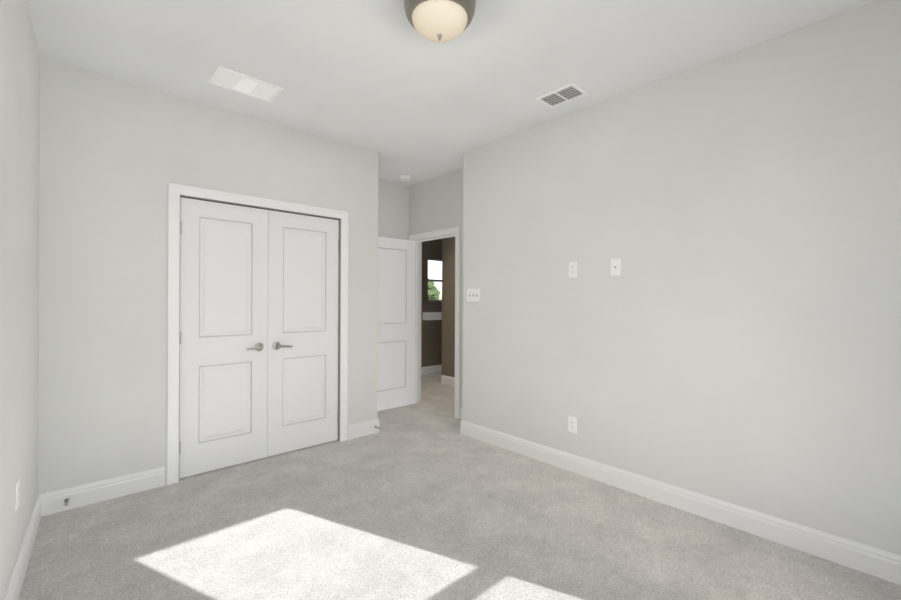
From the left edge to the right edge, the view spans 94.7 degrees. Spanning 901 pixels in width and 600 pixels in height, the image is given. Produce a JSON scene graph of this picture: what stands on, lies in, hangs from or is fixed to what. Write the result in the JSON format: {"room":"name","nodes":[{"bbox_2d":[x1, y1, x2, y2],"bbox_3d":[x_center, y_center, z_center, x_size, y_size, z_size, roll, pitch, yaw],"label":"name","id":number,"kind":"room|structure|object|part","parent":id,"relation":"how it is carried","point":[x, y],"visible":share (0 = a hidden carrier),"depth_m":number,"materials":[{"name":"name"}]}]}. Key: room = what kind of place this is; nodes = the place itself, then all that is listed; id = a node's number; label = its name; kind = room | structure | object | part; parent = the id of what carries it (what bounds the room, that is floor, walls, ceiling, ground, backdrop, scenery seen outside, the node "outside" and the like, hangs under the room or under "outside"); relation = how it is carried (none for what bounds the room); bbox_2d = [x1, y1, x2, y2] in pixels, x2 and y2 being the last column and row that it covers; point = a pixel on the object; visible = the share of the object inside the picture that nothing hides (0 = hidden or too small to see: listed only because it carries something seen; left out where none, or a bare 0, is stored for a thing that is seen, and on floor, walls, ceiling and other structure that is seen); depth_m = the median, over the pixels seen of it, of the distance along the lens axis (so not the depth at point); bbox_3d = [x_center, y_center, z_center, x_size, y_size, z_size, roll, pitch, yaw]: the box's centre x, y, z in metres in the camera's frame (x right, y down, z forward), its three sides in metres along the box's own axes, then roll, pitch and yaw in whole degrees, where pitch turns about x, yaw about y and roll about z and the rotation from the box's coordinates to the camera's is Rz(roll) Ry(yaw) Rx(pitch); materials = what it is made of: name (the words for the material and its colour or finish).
{"room":"empty bedroom","nodes":[
{"label":"empty bedroom","id":0,"kind":"room"},
{"bbox_2d":[0,0,39,599],"bbox_3d":[-1.466,-0.076,1.208,0.120,2.740,5.204,0,0,-40],"label":"wall","id":1,"kind":"structure","parent":0,"point":[19,202],"depth_m":1.85,"materials":[{"name":"paint"}]},
{"bbox_2d":[15,478,19,510],"bbox_3d":[-1.918,0.862,1.839,0.007,0.120,0.074,0,0,-40],"label":"electrical outlet","id":2,"kind":"object","parent":1,"relation":"attached to","point":[17,494],"visible":1,"depth_m":1.82,"materials":[{"name":"white plastic"}]},
{"bbox_2d":[4,495,40,599],"bbox_3d":[-1.115,1.231,0.888,0.015,0.128,4.154,0,0,-40],"label":"baseboard","id":3,"kind":"structure","parent":1,"relation":"attached to","point":[16,581],"depth_m":1.96,"materials":[{"name":"paint"}]},
{"bbox_2d":[38,57,377,494],"bbox_3d":[-1.629,-0.077,3.314,2.380,2.740,0.120,0,0,-43],"label":"wall","id":4,"kind":"structure","parent":0,"point":[117,156],"depth_m":2.76,"materials":[{"name":"paint"}]},
{"bbox_2d":[39,467,164,515],"bbox_3d":[-2.201,1.226,2.646,0.642,0.128,0.093,0,0,-43],"label":"baseboard","id":5,"kind":"structure","parent":4,"relation":"attached to","point":[76,497],"depth_m":2.65,"materials":[{"name":"paint"}]},
{"bbox_2d":[179,221,181,454],"bbox_3d":[-1.945,0.272,2.981,0.012,1.666,0.038,0,0,-43],"label":"closet door left hinges","id":6,"kind":"object","parent":4,"relation":"attached to","point":[180,339],"visible":0.75,"depth_m":2.97,"materials":[{"name":"silver metal"}]},
{"bbox_2d":[179,197,267,477],"bbox_3d":[-1.707,0.273,3.170,0.608,2.016,0.097,0,0,-43],"label":"closet door","id":7,"kind":"structure","parent":4,"relation":"in","point":[223,330],"depth_m":3.16,"materials":[{"name":"paint"}]},
{"bbox_3d":[-1.550,0.378,3.292,0.146,0.066,0.062,0,0,-43],"label":"handle","id":8,"kind":"part","parent":7,"relation":"part of","materials":[{"name":"silver metal"}]},
{"bbox_2d":[167,183,348,484],"bbox_3d":[-1.506,0.239,3.416,1.391,2.109,0.141,0,0,-43],"label":"trim","id":9,"kind":"structure","parent":4,"relation":"attached to","point":[176,192],"depth_m":3.00,"materials":[{"name":"paint"}]},
{"bbox_2d":[267,210,338,456],"bbox_3d":[-1.251,0.275,3.591,0.622,2.016,0.097,0,0,-43],"label":"closet door","id":10,"kind":"structure","parent":4,"relation":"in","point":[302,356],"depth_m":3.58,"materials":[{"name":"paint"}]},
{"bbox_3d":[-1.390,0.379,3.439,0.146,0.066,0.062,0,0,-43],"label":"handle","id":11,"kind":"part","parent":10,"relation":"part of","materials":[{"name":"silver metal"}]},
{"bbox_2d":[337,239,338,420],"bbox_3d":[-1.038,0.276,3.819,0.012,1.666,0.038,0,0,-43],"label":"closet door right hinges","id":12,"kind":"object","parent":4,"relation":"attached to","point":[338,334],"visible":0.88,"depth_m":3.80,"materials":[{"name":"silver metal"}]},
{"bbox_2d":[348,419,379,439],"bbox_3d":[-0.800,1.232,3.939,0.336,0.128,0.093,0,0,-43],"label":"baseboard","id":13,"kind":"structure","parent":4,"relation":"attached to","point":[357,430],"depth_m":3.96,"materials":[{"name":"paint"}]},
{"bbox_2d":[378,179,408,239],"bbox_3d":[-1.785,-0.078,4.169,3.310,2.740,0.120,0,0,-43],"label":"wall","id":14,"kind":"structure","parent":0,"point":[393,209],"depth_m":5.09,"materials":[{"name":"paint"}]},
{"bbox_2d":[421,239,441,366],"bbox_3d":[-0.635,-0.073,7.184,2.230,2.740,0.120,0,0,-43],"label":"wall","id":15,"kind":"structure","parent":0,"point":[431,342],"depth_m":7.35,"materials":[{"name":"paint"}]},
{"bbox_2d":[421,364,441,374],"bbox_3d":[-0.639,1.233,7.093,2.110,0.128,0.015,0,0,-43],"label":"baseboard","id":16,"kind":"structure","parent":15,"relation":"attached to","point":[431,369],"depth_m":7.36,"materials":[{"name":"paint"}]},
{"bbox_2d":[423,312,441,319],"bbox_3d":[-0.144,0.284,7.454,0.800,0.130,0.150,0,0,-43],"label":"sill","id":17,"kind":"structure","parent":15,"relation":"attached to","point":[432,315],"depth_m":7.22,"materials":[{"name":"paint"}]},
{"bbox_2d":[428,258,441,301],"bbox_3d":[-0.226,-0.356,7.560,0.620,0.810,0.040,0,0,-43],"label":"window","id":18,"kind":"structure","parent":15,"relation":"in","point":[432,280],"depth_m":7.48,"materials":[{"name":"white plastic"}]},
{"bbox_2d":[409,168,462,406],"bbox_3d":[-0.562,-0.072,5.373,0.120,2.740,2.880,0,0,-43],"label":"wall","id":19,"kind":"structure","parent":0,"point":[435,203],"depth_m":4.79,"materials":[{"name":"paint"}]},
{"bbox_2d":[409,226,460,418],"bbox_3d":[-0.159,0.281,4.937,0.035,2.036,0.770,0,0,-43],"label":"door frame","id":20,"kind":"object","parent":19,"relation":"attached to","point":[417,319],"visible":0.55,"depth_m":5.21,"materials":[{"name":"paint"}]},
{"bbox_2d":[377,237,414,410],"bbox_3d":[-0.737,0.277,4.905,0.760,2.016,0.035,0,0,-42],"label":"bedroom door","id":21,"kind":"structure","parent":20,"relation":"attached to","point":[396,328],"depth_m":4.96,"materials":[{"name":"paint"}]},
{"bbox_2d":[442,237,454,376],"bbox_3d":[0.740,-0.067,5.642,0.120,2.740,2.450,0,0,-43],"label":"wall","id":22,"kind":"structure","parent":0,"point":[448,306],"depth_m":6.39,"materials":[{"name":"paint"}]},
{"bbox_2d":[441,375,454,385],"bbox_3d":[0.685,1.239,5.596,0.015,0.128,2.450,0,0,-43],"label":"baseboard","id":23,"kind":"structure","parent":22,"relation":"attached to","point":[448,380],"depth_m":6.37,"materials":[{"name":"paint"}]},
{"bbox_2d":[26,0,874,185],"bbox_3d":[0.185,-1.499,3.567,6.300,0.120,7.000,0,0,-43],"label":"ceiling","id":24,"kind":"structure","parent":0,"point":[392,87],"depth_m":2.43,"materials":[{"name":"paint"}]},
{"bbox_2d":[208,66,282,101],"bbox_3d":[-1.375,-1.442,2.794,0.400,0.007,0.260,0,0,-43],"label":"ceiling vent","id":25,"kind":"object","parent":24,"relation":"in","point":[240,83],"visible":1,"depth_m":2.78,"materials":[{"name":"white"}]},
{"bbox_2d":[400,175,410,180],"bbox_3d":[-0.528,-1.422,4.855,0.136,0.041,0.136,0,0,-43],"label":"smoke detector","id":26,"kind":"object","parent":24,"relation":"attached to","point":[405,177],"visible":1,"depth_m":4.81,"materials":[{"name":"white plastic"}]},
{"bbox_2d":[404,0,475,41],"bbox_3d":[-0.050,-1.329,1.948,0.336,0.223,0.336,0,0,-43],"label":"ceiling light","id":27,"kind":"object","parent":24,"relation":"attached to","point":[440,20],"visible":1,"depth_m":1.89,"materials":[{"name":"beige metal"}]},
{"bbox_2d":[536,83,587,107],"bbox_3d":[0.782,-1.432,2.920,0.200,0.010,0.290,0,0,-43],"label":"ceiling vent","id":28,"kind":"object","parent":24,"relation":"in","point":[563,95],"visible":1,"depth_m":2.91,"materials":[{"name":"white metal"}]},
{"bbox_2d":[18,372,900,599],"bbox_3d":[0.173,1.351,3.567,6.300,0.100,7.000,0,0,-43],"label":"floor","id":29,"kind":"structure","parent":0,"point":[424,499],"depth_m":2.26,"materials":[{"name":"grey carpet"}]},
{"bbox_2d":[462,0,900,555],"bbox_3d":[1.371,-0.064,2.776,0.120,2.740,3.560,0,0,-43],"label":"wall","id":30,"kind":"structure","parent":0,"point":[731,334],"depth_m":2.45,"materials":[{"name":"paint"}]},
{"bbox_2d":[467,289,479,301],"bbox_3d":[0.216,-0.046,3.934,0.006,0.120,0.166,0,0,-43],"label":"light switch","id":31,"kind":"object","parent":30,"relation":"attached to","point":[471,297],"visible":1,"depth_m":3.93,"materials":[{"name":"white plastic"}]},
{"bbox_2d":[568,416,576,433],"bbox_3d":[0.927,0.949,3.159,0.007,0.120,0.074,0,0,-43],"label":"electrical outlet","id":32,"kind":"object","parent":30,"relation":"attached to","point":[572,424],"visible":1,"depth_m":3.15,"materials":[{"name":"white plastic"}]},
{"bbox_2d":[569,262,576,277],"bbox_3d":[0.932,-0.231,3.159,0.007,0.120,0.074,0,0,-43],"label":"outlet","id":33,"kind":"object","parent":30,"relation":"attached to","point":[572,269],"visible":1,"depth_m":3.16,"materials":[{"name":"white plastic"}]},
{"bbox_2d":[611,258,620,275],"bbox_3d":[1.156,-0.230,2.910,0.015,0.120,0.074,0,0,-43],"label":"wall plate","id":34,"kind":"object","parent":30,"relation":"attached to","point":[615,267],"visible":1,"depth_m":2.91,"materials":[{"name":"white plastic"}]},
{"bbox_2d":[460,420,900,584],"bbox_3d":[1.270,1.242,2.780,0.015,0.128,3.455,0,0,-43],"label":"baseboard","id":35,"kind":"structure","parent":30,"relation":"attached to","point":[881,564],"depth_m":2.44,"materials":[{"name":"paint"}]},
{"label":"outside","id":36,"kind":"structure","parent":0,"visible":0},
{"bbox_2d":[428,281,439,299],"bbox_3d":[-1.839,-0.189,24.959,2.606,2.962,2.073,0,0,-43],"label":"tree","id":37,"kind":"object","parent":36,"point":[433,292],"visible":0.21,"depth_m":24.64,"materials":[{"name":"green plant"}]}
]}

